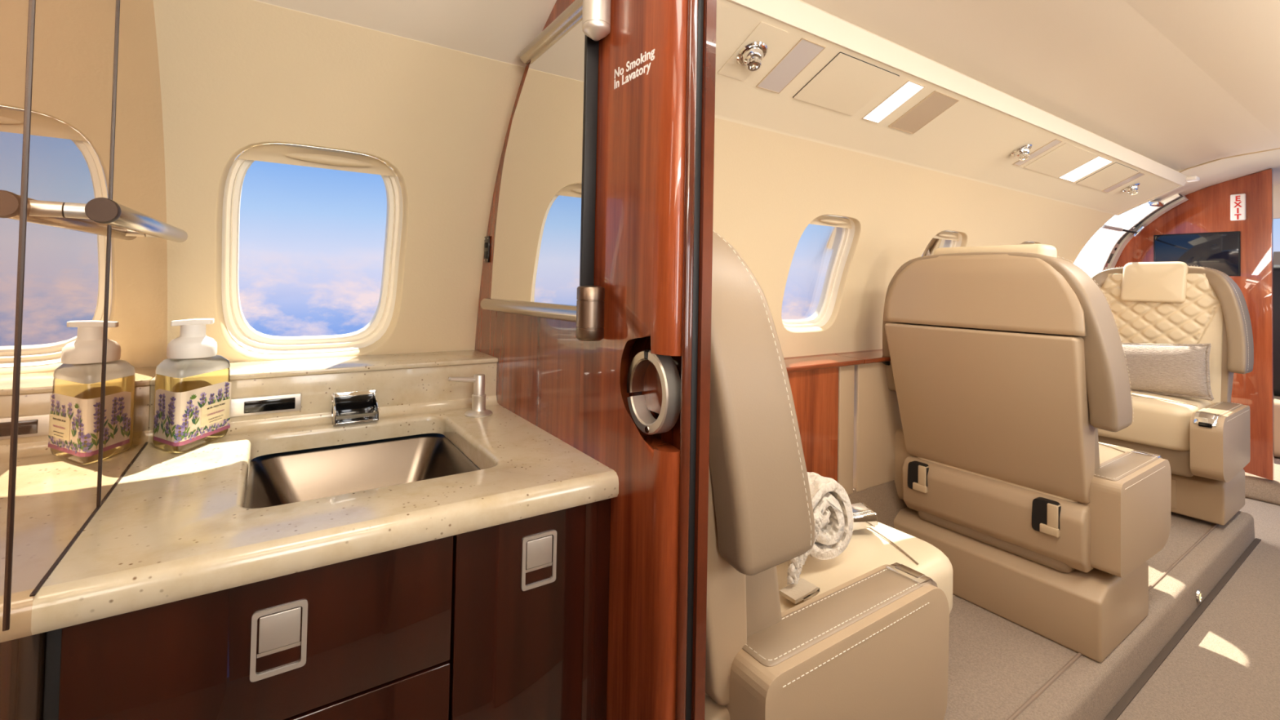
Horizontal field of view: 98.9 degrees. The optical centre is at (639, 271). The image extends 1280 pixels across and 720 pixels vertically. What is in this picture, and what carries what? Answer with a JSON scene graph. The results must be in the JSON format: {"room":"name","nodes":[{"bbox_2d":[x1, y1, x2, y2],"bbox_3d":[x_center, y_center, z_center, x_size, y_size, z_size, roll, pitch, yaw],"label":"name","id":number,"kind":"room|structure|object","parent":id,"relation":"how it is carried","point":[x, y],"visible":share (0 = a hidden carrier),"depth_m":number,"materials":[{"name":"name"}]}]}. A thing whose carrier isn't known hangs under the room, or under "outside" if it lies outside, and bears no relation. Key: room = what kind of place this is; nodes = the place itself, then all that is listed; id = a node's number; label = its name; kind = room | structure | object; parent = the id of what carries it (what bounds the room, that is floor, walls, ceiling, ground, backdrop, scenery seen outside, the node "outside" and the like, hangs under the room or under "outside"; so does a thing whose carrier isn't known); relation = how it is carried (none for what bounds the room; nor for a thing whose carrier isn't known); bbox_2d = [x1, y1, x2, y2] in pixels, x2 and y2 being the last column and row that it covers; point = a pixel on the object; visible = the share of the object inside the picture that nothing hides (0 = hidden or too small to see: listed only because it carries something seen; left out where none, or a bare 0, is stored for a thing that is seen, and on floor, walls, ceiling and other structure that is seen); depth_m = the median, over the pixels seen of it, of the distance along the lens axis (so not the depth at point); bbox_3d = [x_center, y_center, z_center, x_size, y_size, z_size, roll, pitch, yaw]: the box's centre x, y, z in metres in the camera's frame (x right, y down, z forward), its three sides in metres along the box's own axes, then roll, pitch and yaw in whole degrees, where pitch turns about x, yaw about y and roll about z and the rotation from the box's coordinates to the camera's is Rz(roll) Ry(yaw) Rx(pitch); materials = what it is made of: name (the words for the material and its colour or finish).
{"room":"aircraft cabin","nodes":[
{"label":"aircraft cabin","id":0,"kind":"room"},
{"bbox_2d":[0,0,167,719],"bbox_3d":[-0.335,0.228,0.219,0.030,1.560,1.599,2,-1,-34],"label":"mirror","id":1,"kind":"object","parent":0,"point":[57,482],"depth_m":0.43,"materials":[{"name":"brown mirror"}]},
{"bbox_2d":[5,0,35,631],"bbox_3d":[-0.397,-0.146,0.356,0.003,0.750,0.002,2,-1,-34],"label":"trim","id":2,"kind":"structure","parent":1,"relation":"attached to","point":[33,2],"depth_m":0.35,"materials":[{"name":"brown"}]},
{"bbox_2d":[32,441,148,595],"bbox_3d":[-0.548,0.230,0.565,0.002,0.002,0.428,2,-1,-34],"label":"trim","id":3,"kind":"structure","parent":1,"relation":"attached to","point":[48,575],"depth_m":0.48,"materials":[{"name":"brown metal"}]},
{"bbox_2d":[97,0,119,506],"bbox_3d":[-0.521,-0.145,0.541,0.003,0.750,0.002,2,-1,-34],"label":"trim","id":4,"kind":"structure","parent":1,"relation":"attached to","point":[118,1],"depth_m":0.54,"materials":[{"name":"brown"}]},
{"bbox_2d":[63,197,187,242],"bbox_3d":[-0.531,-0.048,0.584,0.035,0.024,0.419,2,-1,-34],"label":"towel bar","id":5,"kind":"object","parent":1,"relation":"attached to","point":[99,210],"visible":1,"depth_m":0.44,"materials":[{"name":"silver metal"}]},
{"bbox_2d":[253,0,556,67],"bbox_3d":[-0.098,-0.447,0.383,0.560,0.174,1.046,2,-1,-34],"label":"ceiling","id":6,"kind":"structure","parent":0,"point":[499,30],"depth_m":0.83,"materials":[{"name":"beige plastic"}]},
{"bbox_2d":[474,0,688,719],"bbox_3d":[-0.153,0.250,0.881,0.036,1.550,0.702,2,-1,-34],"label":"wall partition","id":7,"kind":"structure","parent":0,"point":[572,389],"depth_m":0.65,"materials":[{"name":"brown wood"}]},
{"bbox_2d":[484,235,489,262],"bbox_3d":[-0.303,-0.043,1.081,0.005,0.052,0.027,2,-1,-34],"label":"switch plate","id":8,"kind":"object","parent":7,"relation":"attached to","point":[486,239],"visible":1,"depth_m":1.07,"materials":[{"name":"black"}]},
{"bbox_2d":[480,0,610,341],"bbox_3d":[-0.167,-0.139,0.856,0.036,0.454,0.425,2,-1,-34],"label":"mirror","id":9,"kind":"object","parent":7,"relation":"attached to","point":[544,256],"visible":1,"depth_m":0.79,"materials":[{"name":"clear glass"}]},
{"bbox_2d":[613,48,654,88],"bbox_3d":[-0.008,-0.241,0.655,0.001,0.029,0.087,2,-1,-34],"label":"no smoking sign","id":10,"kind":"object","parent":7,"relation":"attached to","point":[619,73],"visible":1,"depth_m":0.65,"materials":[{"name":"white paint"}]},
{"bbox_2d":[626,349,680,435],"bbox_3d":[0.017,0.140,0.640,0.029,0.097,0.083,2,-1,-34],"label":"door pull","id":11,"kind":"object","parent":7,"relation":"attached to","point":[657,376],"visible":0.98,"depth_m":0.64,"materials":[{"name":"silver metal"}]},
{"bbox_2d":[627,0,716,719],"bbox_3d":[-0.129,0.252,0.892,0.014,1.547,0.712,2,-1,-34],"label":"trim","id":12,"kind":"structure","parent":7,"relation":"attached to","point":[672,437],"depth_m":0.60,"materials":[{"name":"brown wood"}]},
{"bbox_2d":[675,0,697,719],"bbox_3d":[0.048,0.248,0.589,0.012,1.550,0.008,2,-1,-34],"label":"trim","id":13,"kind":"structure","parent":7,"relation":"attached to","point":[692,6],"depth_m":0.59,"materials":[{"name":"brown wood"}]},
{"bbox_2d":[685,0,703,719],"bbox_3d":[0.056,0.248,0.595,0.008,1.550,0.005,2,-1,-34],"label":"trim","id":14,"kind":"structure","parent":7,"relation":"attached to","point":[700,2],"depth_m":0.60,"materials":[{"name":"brown wood"}]},
{"bbox_2d":[1006,523,1218,719],"bbox_3d":[1.256,0.963,1.474,2.880,0.008,0.008,2,-1,-34],"label":"trim","id":15,"kind":"structure","parent":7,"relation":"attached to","point":[1048,683],"depth_m":1.32,"materials":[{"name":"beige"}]},
{"bbox_2d":[152,0,1115,362],"bbox_3d":[0.718,0.005,1.713,3.500,0.646,0.261,2,-1,-34],"label":"wall","id":16,"kind":"structure","parent":0,"point":[237,76],"depth_m":0.99,"materials":[{"name":"beige plastic"}]},
{"bbox_2d":[221,143,403,354],"bbox_3d":[-0.568,-0.030,0.963,0.267,0.354,0.155,2,-1,-34],"label":"window","id":17,"kind":"structure","parent":16,"relation":"in","point":[237,326],"depth_m":0.95,"materials":[{"name":"beige plastic"}]},
{"bbox_2d":[238,143,395,176],"bbox_3d":[-0.532,-0.187,0.918,0.230,0.027,0.014,2,-1,-34],"label":"shade","id":18,"kind":"object","parent":17,"relation":"attached to","point":[284,153],"depth_m":0.91,"materials":[{"name":"beige plastic"}]},
{"bbox_2d":[149,349,497,430],"bbox_3d":[-0.505,0.197,0.938,0.488,0.084,0.138,2,-1,-34],"label":"backsplash","id":19,"kind":"structure","parent":16,"relation":"attached to","point":[399,379],"depth_m":0.91,"materials":[{"name":"stone"}]},
{"bbox_2d":[230,393,301,417],"bbox_3d":[-0.590,0.200,0.802,0.160,0.027,0.004,2,-1,-34],"label":"control panel","id":20,"kind":"object","parent":19,"relation":"attached to","point":[243,406],"visible":0.58,"depth_m":0.82,"materials":[{"name":"silver metal"}]},
{"bbox_2d":[717,22,788,80],"bbox_3d":[0.213,-0.412,1.041,0.072,0.063,0.116,2,-1,-34],"label":"air vent","id":21,"kind":"object","parent":16,"relation":"attached to","point":[748,57],"visible":1,"depth_m":1.02,"materials":[{"name":"beige"}]},
{"bbox_2d":[736,41,767,66],"bbox_3d":[0.213,-0.412,1.041,0.060,0.029,0.055,2,-1,-34],"label":"air nozzle","id":22,"kind":"object","parent":21,"relation":"attached to","point":[749,53],"depth_m":1.02,"materials":[{"name":"silver metal"}]},
{"bbox_2d":[755,37,825,93],"bbox_3d":[0.302,-0.410,1.102,0.068,0.060,0.119,2,-1,-34],"label":"lamp","id":23,"kind":"object","parent":16,"relation":"attached to","point":[805,51],"visible":1,"depth_m":1.10,"materials":[{"name":"beige plastic"}]},
{"bbox_2d":[787,367,838,481],"bbox_3d":[0.168,0.478,1.394,1.047,0.406,0.017,2,-1,-34],"label":"trim","id":24,"kind":"structure","parent":16,"relation":"attached to","point":[815,393],"depth_m":1.63,"materials":[{"name":"brown wood"}]},
{"bbox_2d":[782,214,854,329],"bbox_3d":[0.544,0.006,1.708,0.267,0.354,0.155,2,-1,-34],"label":"window","id":25,"kind":"structure","parent":16,"relation":"in","point":[840,241],"depth_m":1.77,"materials":[{"name":"beige plastic"}]},
{"bbox_2d":[809,215,851,228],"bbox_3d":[0.580,-0.151,1.663,0.230,0.027,0.014,2,-1,-34],"label":"shade","id":26,"kind":"object","parent":25,"relation":"attached to","point":[826,220],"depth_m":1.67,"materials":[{"name":"beige plastic"}]},
{"bbox_2d":[783,349,890,372],"bbox_3d":[0.921,0.288,1.931,2.885,0.024,0.116,2,-1,-34],"label":"trim","id":27,"kind":"structure","parent":16,"relation":"attached to","point":[801,363],"depth_m":1.70,"materials":[{"name":"brown wood"}]},
{"bbox_2d":[792,52,899,115],"bbox_3d":[0.454,-0.406,1.204,0.211,0.061,0.121,2,-1,-34],"label":"ceiling panel","id":28,"kind":"object","parent":16,"relation":"attached to","point":[846,83],"visible":1,"depth_m":1.20,"materials":[{"name":"beige plastic"}]},
{"bbox_2d":[837,364,854,494],"bbox_3d":[0.637,0.493,1.707,0.075,0.406,0.019,2,-1,-34],"label":"trim","id":29,"kind":"structure","parent":16,"relation":"attached to","point":[846,374],"depth_m":1.70,"materials":[{"name":"beige leather"}]},
{"bbox_2d":[848,480,906,528],"bbox_3d":[0.943,0.831,1.894,2.900,0.270,0.135,2,-1,-34],"label":"baseboard","id":30,"kind":"structure","parent":16,"relation":"attached to","point":[883,499],"depth_m":1.78,"materials":[{"name":"carpet"}]},
{"bbox_2d":[853,362,902,492],"bbox_3d":[1.406,0.519,2.223,1.742,0.406,0.019,2,-1,-34],"label":"trim","id":31,"kind":"structure","parent":16,"relation":"attached to","point":[877,415],"depth_m":1.78,"materials":[{"name":"beige leather"}]},
{"bbox_2d":[882,361,889,365],"bbox_3d":[0.816,0.303,1.804,0.060,0.014,0.012,2,-1,-34],"label":"table latch","id":32,"kind":"object","parent":16,"relation":"attached to","point":[887,363],"visible":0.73,"depth_m":1.80,"materials":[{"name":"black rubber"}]},
{"bbox_2d":[862,80,924,123],"bbox_3d":[0.602,-0.401,1.303,0.066,0.060,0.119,2,-1,-34],"label":"lamp","id":33,"kind":"object","parent":16,"relation":"attached to","point":[906,91],"visible":1,"depth_m":1.30,"materials":[{"name":"beige plastic"}]},
{"bbox_2d":[888,90,959,133],"bbox_3d":[0.713,-0.397,1.378,0.113,0.060,0.119,2,-1,-34],"label":"hatch","id":34,"kind":"object","parent":16,"relation":"attached to","point":[936,103],"visible":1,"depth_m":1.37,"materials":[{"name":"beige plastic"}]},
{"bbox_2d":[921,230,962,256],"bbox_3d":[1.100,0.025,2.081,0.267,0.354,0.155,2,-1,-34],"label":"window","id":35,"kind":"structure","parent":16,"relation":"in","point":[945,238],"depth_m":2.08,"materials":[{"name":"beige plastic"}]},
{"bbox_2d":[933,231,958,240],"bbox_3d":[1.135,-0.133,2.036,0.230,0.027,0.014,2,-1,-34],"label":"shade","id":36,"kind":"object","parent":35,"relation":"attached to","point":[948,235],"depth_m":2.04,"materials":[{"name":"beige plastic"}]},
{"bbox_2d":[715,0,1179,214],"bbox_3d":[1.112,-0.362,1.694,2.907,0.113,0.223,2,-1,-34],"label":"overhead panel","id":37,"kind":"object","parent":16,"relation":"attached to","point":[971,140],"depth_m":1.44,"materials":[{"name":"beige plastic"}]},
{"bbox_2d":[1010,143,1032,160],"bbox_3d":[1.188,-0.367,1.705,0.060,0.047,0.055,2,-1,-34],"label":"air vent","id":38,"kind":"object","parent":16,"relation":"attached to","point":[1022,153],"visible":1,"depth_m":1.69,"materials":[{"name":"silver metal"}]},
{"bbox_2d":[1019,240,1035,244],"bbox_3d":[1.654,0.043,2.453,0.267,0.354,0.155,2,-1,-34],"label":"window","id":39,"kind":"structure","parent":16,"relation":"in","point":[1026,242],"depth_m":2.42,"materials":[{"name":"beige"}]},
{"bbox_2d":[1013,138,1062,165],"bbox_3d":[1.271,-0.379,1.752,0.047,0.060,0.119,2,-1,-34],"label":"lamp","id":40,"kind":"object","parent":16,"relation":"attached to","point":[1055,142],"visible":1,"depth_m":1.74,"materials":[{"name":"beige plastic"}]},
{"bbox_2d":[1023,142,1096,177],"bbox_3d":[1.424,-0.374,1.855,0.260,0.060,0.119,2,-1,-34],"label":"hatch","id":41,"kind":"object","parent":16,"relation":"attached to","point":[1065,157],"visible":1,"depth_m":1.85,"materials":[{"name":"beige plastic"}]},
{"bbox_2d":[1057,155,1112,182],"bbox_3d":[1.612,-0.368,1.980,0.140,0.060,0.119,2,-1,-34],"label":"lamp","id":42,"kind":"object","parent":16,"relation":"attached to","point":[1098,162],"visible":1,"depth_m":1.98,"materials":[{"name":"beige plastic"}]},
{"bbox_2d":[1075,162,1137,190],"bbox_3d":[1.796,-0.362,2.104,0.248,0.061,0.120,2,-1,-34],"label":"hatch","id":43,"kind":"object","parent":16,"relation":"attached to","point":[1115,172],"visible":1,"depth_m":2.10,"materials":[{"name":"beige plastic"}]},
{"bbox_2d":[1102,172,1145,192],"bbox_3d":[1.945,-0.357,2.204,0.061,0.060,0.119,2,-1,-34],"label":"lamp","id":44,"kind":"object","parent":16,"relation":"attached to","point":[1140,174],"visible":1,"depth_m":2.20,"materials":[{"name":"beige plastic"}]},
{"bbox_2d":[1101,224,1147,236],"bbox_3d":[2.501,-0.231,2.837,0.640,0.068,0.050,2,-1,-34],"label":"strut","id":45,"kind":"object","parent":16,"relation":"attached to","point":[1136,233],"visible":0.96,"depth_m":2.90,"materials":[{"name":"metal"}]},
{"bbox_2d":[1122,182,1140,195],"bbox_3d":[2.043,-0.340,2.277,0.060,0.047,0.055,2,-1,-34],"label":"air vent","id":46,"kind":"object","parent":16,"relation":"attached to","point":[1132,189],"visible":1,"depth_m":2.26,"materials":[{"name":"silver metal"}]},
{"bbox_2d":[1115,175,1188,215],"bbox_3d":[2.323,-0.355,2.526,0.030,0.179,0.296,2,-1,-34],"label":"trim","id":47,"kind":"structure","parent":16,"relation":"attached to","point":[1179,186],"depth_m":2.51,"materials":[{"name":"beige"}]},
{"bbox_2d":[727,0,1186,186],"bbox_3d":[1.174,-0.443,1.633,2.937,0.052,0.091,2,-1,-34],"label":"trim","id":48,"kind":"structure","parent":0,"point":[800,15],"depth_m":1.24,"materials":[{"name":"beige plastic"}]},
{"bbox_2d":[1185,175,1199,182],"bbox_3d":[2.428,-0.406,2.408,0.060,0.018,0.040,2,-1,-34],"label":"lamp","id":49,"kind":"object","parent":48,"relation":"attached to","point":[1189,179],"visible":0.98,"depth_m":2.39,"materials":[{"name":"white plastic"}]},
{"bbox_2d":[800,0,1279,171],"bbox_3d":[1.365,-0.501,1.365,2.960,0.068,0.740,2,-1,-34],"label":"ceiling","id":50,"kind":"structure","parent":0,"point":[1180,85],"depth_m":1.34,"materials":[{"name":"beige plastic"}]},
{"bbox_2d":[1178,147,1279,172],"bbox_3d":[2.551,-0.460,2.208,0.006,0.075,0.621,2,-1,-34],"label":"trim","id":51,"kind":"structure","parent":50,"relation":"attached to","point":[1278,148],"depth_m":2.31,"materials":[{"name":"beige plastic"}]},
{"bbox_2d":[1115,168,1274,480],"bbox_3d":[2.870,0.255,2.928,0.040,1.501,0.681,2,-1,-34],"label":"wall","id":52,"kind":"structure","parent":0,"point":[1206,210],"depth_m":2.69,"materials":[{"name":"brown wood"}]},
{"bbox_2d":[1102,262,1109,271],"bbox_3d":[2.623,-0.018,3.085,0.052,0.059,0.022,2,-1,-34],"label":"latch plate","id":53,"kind":"object","parent":52,"relation":"attached to","point":[1106,266],"visible":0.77,"depth_m":3.08,"materials":[{"name":"silver metal"}]},
{"bbox_2d":[1111,243,1119,253],"bbox_3d":[2.648,-0.126,3.053,0.052,0.056,0.029,2,-1,-34],"label":"latch plate","id":54,"kind":"object","parent":52,"relation":"attached to","point":[1117,245],"visible":1,"depth_m":3.05,"materials":[{"name":"silver metal"}]},
{"bbox_2d":[1088,193,1180,276],"bbox_3d":[2.648,-0.045,2.973,0.015,0.773,0.413,2,-1,-34],"label":"trim","id":55,"kind":"structure","parent":52,"relation":"attached to","point":[1108,245],"depth_m":3.01,"materials":[{"name":"beige plastic"}]},
{"bbox_2d":[1129,223,1139,231],"bbox_3d":[2.695,-0.237,2.988,0.052,0.045,0.046,2,-1,-34],"label":"latch plate","id":56,"kind":"object","parent":52,"relation":"attached to","point":[1135,227],"visible":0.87,"depth_m":2.98,"materials":[{"name":"silver metal"}]},
{"bbox_2d":[1106,193,1182,263],"bbox_3d":[2.684,-0.043,2.995,0.070,0.768,0.405,2,-1,-34],"label":"trim","id":57,"kind":"structure","parent":52,"relation":"attached to","point":[1122,238],"depth_m":2.96,"materials":[{"name":"grey"}]},
{"bbox_2d":[1107,195,1188,269],"bbox_3d":[2.742,-0.040,3.030,0.065,0.769,0.411,2,-1,-34],"label":"trim","id":58,"kind":"structure","parent":52,"relation":"attached to","point":[1123,243],"depth_m":3.00,"materials":[{"name":"beige plastic"}]},
{"bbox_2d":[1153,231,1240,275],"bbox_3d":[2.900,-0.087,2.860,0.009,0.224,0.323,2,-1,-34],"label":"monitor","id":59,"kind":"object","parent":52,"relation":"attached to","point":[1219,251],"visible":0.73,"depth_m":2.83,"materials":[{"name":"black glass"}]},
{"bbox_2d":[1230,193,1245,220],"bbox_3d":[2.988,-0.320,2.736,0.012,0.132,0.053,2,-1,-34],"label":"exit sign","id":60,"kind":"object","parent":52,"relation":"attached to","point":[1237,202],"visible":1,"depth_m":2.73,"materials":[{"name":"white plastic"}]},
{"bbox_2d":[1116,497,1279,719],"bbox_3d":[1.900,1.101,1.694,5.700,0.040,1.610,2,-1,-34],"label":"floor","id":61,"kind":"structure","parent":0,"point":[1226,666],"depth_m":1.53,"materials":[{"name":"beige carpet"}]},
{"bbox_2d":[43,497,610,719],"bbox_3d":[-0.364,0.642,0.707,0.484,0.748,0.442,2,-1,-34],"label":"vanity cabinet","id":62,"kind":"object","parent":61,"relation":"on","point":[508,620],"visible":0.67,"depth_m":0.53,"materials":[{"name":"brown wood"}]},
{"bbox_2d":[31,395,618,635],"bbox_3d":[-0.358,0.245,0.717,0.488,0.044,0.468,2,-1,-34],"label":"countertop","id":63,"kind":"structure","parent":62,"relation":"on","point":[175,526],"depth_m":0.55,"materials":[{"name":"stone"}]},
{"bbox_2d":[152,318,231,453],"bbox_3d":[-0.608,0.148,0.733,0.069,0.168,0.090,1,-1,-8],"label":"soap bottle","id":64,"kind":"object","parent":63,"relation":"on","point":[188,420],"visible":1,"depth_m":0.72,"materials":[{"name":"clear plastic"}]},
{"bbox_2d":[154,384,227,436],"bbox_3d":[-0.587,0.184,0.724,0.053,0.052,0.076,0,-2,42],"label":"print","id":65,"kind":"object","parent":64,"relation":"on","point":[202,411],"depth_m":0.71,"materials":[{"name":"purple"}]},
{"bbox_2d":[153,386,229,443],"bbox_3d":[-0.595,0.188,0.726,0.078,0.060,0.071,2,-1,-34],"label":"print","id":66,"kind":"object","parent":64,"relation":"on","point":[189,416],"depth_m":0.71,"materials":[{"name":"purple"}]},
{"bbox_2d":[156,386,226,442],"bbox_3d":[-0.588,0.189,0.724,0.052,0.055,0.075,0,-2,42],"label":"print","id":67,"kind":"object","parent":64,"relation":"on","point":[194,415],"depth_m":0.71,"materials":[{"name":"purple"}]},
{"bbox_2d":[153,395,230,441],"bbox_3d":[-0.587,0.193,0.729,0.056,0.048,0.082,0,-1,39],"label":"label","id":68,"kind":"object","parent":64,"relation":"on","point":[176,418],"depth_m":0.71,"materials":[{"name":"purple"}]},
{"bbox_2d":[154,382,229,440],"bbox_3d":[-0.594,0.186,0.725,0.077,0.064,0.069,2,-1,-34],"label":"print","id":69,"kind":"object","parent":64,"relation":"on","point":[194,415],"depth_m":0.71,"materials":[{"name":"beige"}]},
{"bbox_2d":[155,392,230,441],"bbox_3d":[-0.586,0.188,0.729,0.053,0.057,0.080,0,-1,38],"label":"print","id":70,"kind":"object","parent":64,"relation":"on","point":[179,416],"depth_m":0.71,"materials":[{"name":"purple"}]},
{"bbox_2d":[331,389,378,425],"bbox_3d":[-0.452,0.215,0.871,0.064,0.042,0.043,2,-1,-34],"label":"faucet","id":71,"kind":"object","parent":63,"relation":"on","point":[345,403],"visible":1,"depth_m":0.88,"materials":[{"name":"silver metal"}]},
{"bbox_2d":[244,433,479,508],"bbox_3d":[-0.366,0.318,0.734,0.274,0.100,0.320,2,-1,-34],"label":"sink","id":72,"kind":"object","parent":63,"relation":"in","point":[280,478],"visible":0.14,"depth_m":0.84,"materials":[{"name":"grey metal"}]},
{"bbox_2d":[448,373,492,417],"bbox_3d":[-0.286,0.209,0.924,0.076,0.068,0.046,2,-1,-34],"label":"soap dispenser","id":73,"kind":"object","parent":63,"relation":"on","point":[478,409],"visible":1,"depth_m":0.92,"materials":[{"name":"silver metal"}]},
{"bbox_2d":[943,511,1254,719],"bbox_3d":[1.145,1.020,1.656,2.980,0.110,0.552,2,-1,-34],"label":"platform","id":74,"kind":"object","parent":61,"relation":"on","point":[996,664],"visible":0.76,"depth_m":1.40,"materials":[{"name":"beige carpet"}]},
{"bbox_2d":[704,230,952,719],"bbox_3d":[0.213,0.418,1.061,0.742,1.034,0.612,2,-1,-34],"label":"armchair","id":75,"kind":"object","parent":74,"relation":"on","point":[873,642],"visible":0.41,"depth_m":0.70,"materials":[{"name":"beige leather"}]},
{"bbox_2d":[779,577,819,604],"bbox_3d":[0.261,0.523,0.896,0.059,0.013,0.033,2,-1,-34],"label":"seat belt buckle","id":76,"kind":"object","parent":75,"relation":"on","point":[803,590],"visible":1,"depth_m":0.89,"materials":[{"name":"beige"}]},
{"bbox_2d":[786,471,853,584],"bbox_3d":[0.236,0.447,1.089,0.208,0.143,0.365,2,-1,-34],"label":"rolled towel","id":77,"kind":"object","parent":75,"relation":"on","point":[832,507],"visible":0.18,"depth_m":0.98,"materials":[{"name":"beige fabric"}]},
{"bbox_2d":[705,521,952,696],"bbox_3d":[0.246,0.599,1.082,0.655,0.132,0.444,2,-1,-34],"label":"seat cushion","id":78,"kind":"object","parent":75,"relation":"on","point":[868,549],"depth_m":1.04,"materials":[{"name":"beige leather"}]},
{"bbox_2d":[851,502,878,530],"bbox_3d":[0.402,0.515,1.140,0.169,0.049,0.056,1,-1,-6],"label":"belt buckle","id":79,"kind":"object","parent":75,"relation":"on","point":[864,517],"visible":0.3,"depth_m":1.12,"materials":[{"name":"silver metal"}]},
{"bbox_2d":[882,244,1171,662],"bbox_3d":[1.234,0.452,1.746,0.783,1.034,0.612,2,-1,-34],"label":"armchair","id":80,"kind":"object","parent":74,"relation":"on","point":[1007,362],"visible":0.98,"depth_m":1.48,"materials":[{"name":"beige leather"}]},
{"bbox_2d":[917,442,1133,502],"bbox_3d":[1.284,0.633,1.778,0.655,0.132,0.444,2,-1,-34],"label":"seat cushion","id":81,"kind":"object","parent":80,"relation":"on","point":[1106,451],"depth_m":1.59,"materials":[{"name":"beige leather"}]},
{"bbox_2d":[1090,261,1253,525],"bbox_3d":[2.213,0.466,2.417,0.614,1.030,0.612,2,-1,-34],"label":"armchair","id":82,"kind":"object","parent":74,"relation":"on","point":[1206,444],"visible":0.58,"depth_m":2.27,"materials":[{"name":"beige leather"}]},
{"bbox_2d":[1097,390,1212,451],"bbox_3d":[2.179,0.618,2.393,0.435,0.180,0.416,2,-1,-34],"label":"seat cushion","id":83,"kind":"object","parent":82,"relation":"on","point":[1159,422],"depth_m":2.20,"materials":[{"name":"beige leather"}]},
{"bbox_2d":[1121,342,1213,400],"bbox_3d":[2.229,0.427,2.412,0.128,0.256,0.430,2,-1,-34],"label":"lumbar pillow","id":84,"kind":"object","parent":82,"relation":"on","point":[1162,369],"visible":0.65,"depth_m":2.32,"materials":[{"name":"beige fabric"}]},
{"bbox_2d":[1103,537,1261,719],"bbox_3d":[1.323,1.062,1.433,2.950,0.004,0.016,2,-1,-34],"label":"trim","id":85,"kind":"structure","parent":74,"relation":"attached to","point":[1124,702],"depth_m":1.58,"materials":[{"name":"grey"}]},
{"bbox_2d":[1196,589,1201,603],"bbox_3d":[1.797,1.045,1.759,0.040,0.040,0.006,2,-1,-34],"label":"light","id":86,"kind":"object","parent":74,"relation":"attached to","point":[1199,592],"visible":1,"depth_m":1.75,"materials":[{"name":"silver metal"}]},
{"bbox_2d":[1244,457,1279,505],"bbox_3d":[3.475,1.081,3.046,1.180,0.115,1.000,2,-1,-34],"label":"step","id":87,"kind":"structure","parent":61,"relation":"on","point":[1256,487],"depth_m":2.67,"materials":[{"name":"beige carpet"}]},
{"bbox_2d":[1273,264,1279,457],"bbox_3d":[3.714,0.493,3.059,0.500,1.060,0.550,2,-1,-34],"label":"partition","id":88,"kind":"object","parent":87,"relation":"on","point":[1276,268],"visible":0.02,"depth_m":3.11,"materials":[{"name":"brown wood"}]},
{"bbox_2d":[1149,149,1279,201],"bbox_3d":[3.198,-0.424,2.648,1.565,0.187,1.030,2,-1,-34],"label":"ceiling","id":89,"kind":"structure","parent":0,"point":[1221,171],"depth_m":2.57,"materials":[{"name":"beige plastic"}]},
{"bbox_2d":[1148,200,1164,207],"bbox_3d":[2.646,-0.346,2.807,0.100,0.025,0.040,2,-1,-34],"label":"hinge fitting","id":90,"kind":"object","parent":89,"relation":"attached to","point":[1156,203],"visible":0.98,"depth_m":2.78,"materials":[{"name":"silver metal"}]},
{"bbox_2d":[1273,184,1279,218],"bbox_3d":[3.523,-0.392,3.028,0.040,0.200,0.700,2,-1,-34],"label":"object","id":91,"kind":"structure","parent":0,"point":[1276,188],"depth_m":3.02,"materials":[{"name":"beige"}]},
{"bbox_2d":[1273,251,1279,265],"bbox_3d":[4.178,0.515,3.220,0.050,1.280,1.600,2,-1,-34],"label":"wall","id":92,"kind":"structure","parent":0,"point":[1276,254],"depth_m":3.45,"materials":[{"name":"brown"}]},
{"label":"outside","id":93,"kind":"structure","parent":0,"visible":0},
{"bbox_2d":[1032,204,1142,274],"bbox_3d":[9.511,-2.012,11.330,0.300,11.000,3.000,2,-1,-34],"label":"wall","id":94,"kind":"structure","parent":93,"point":[1085,259],"depth_m":11.25,"materials":[{"name":"white paint"}]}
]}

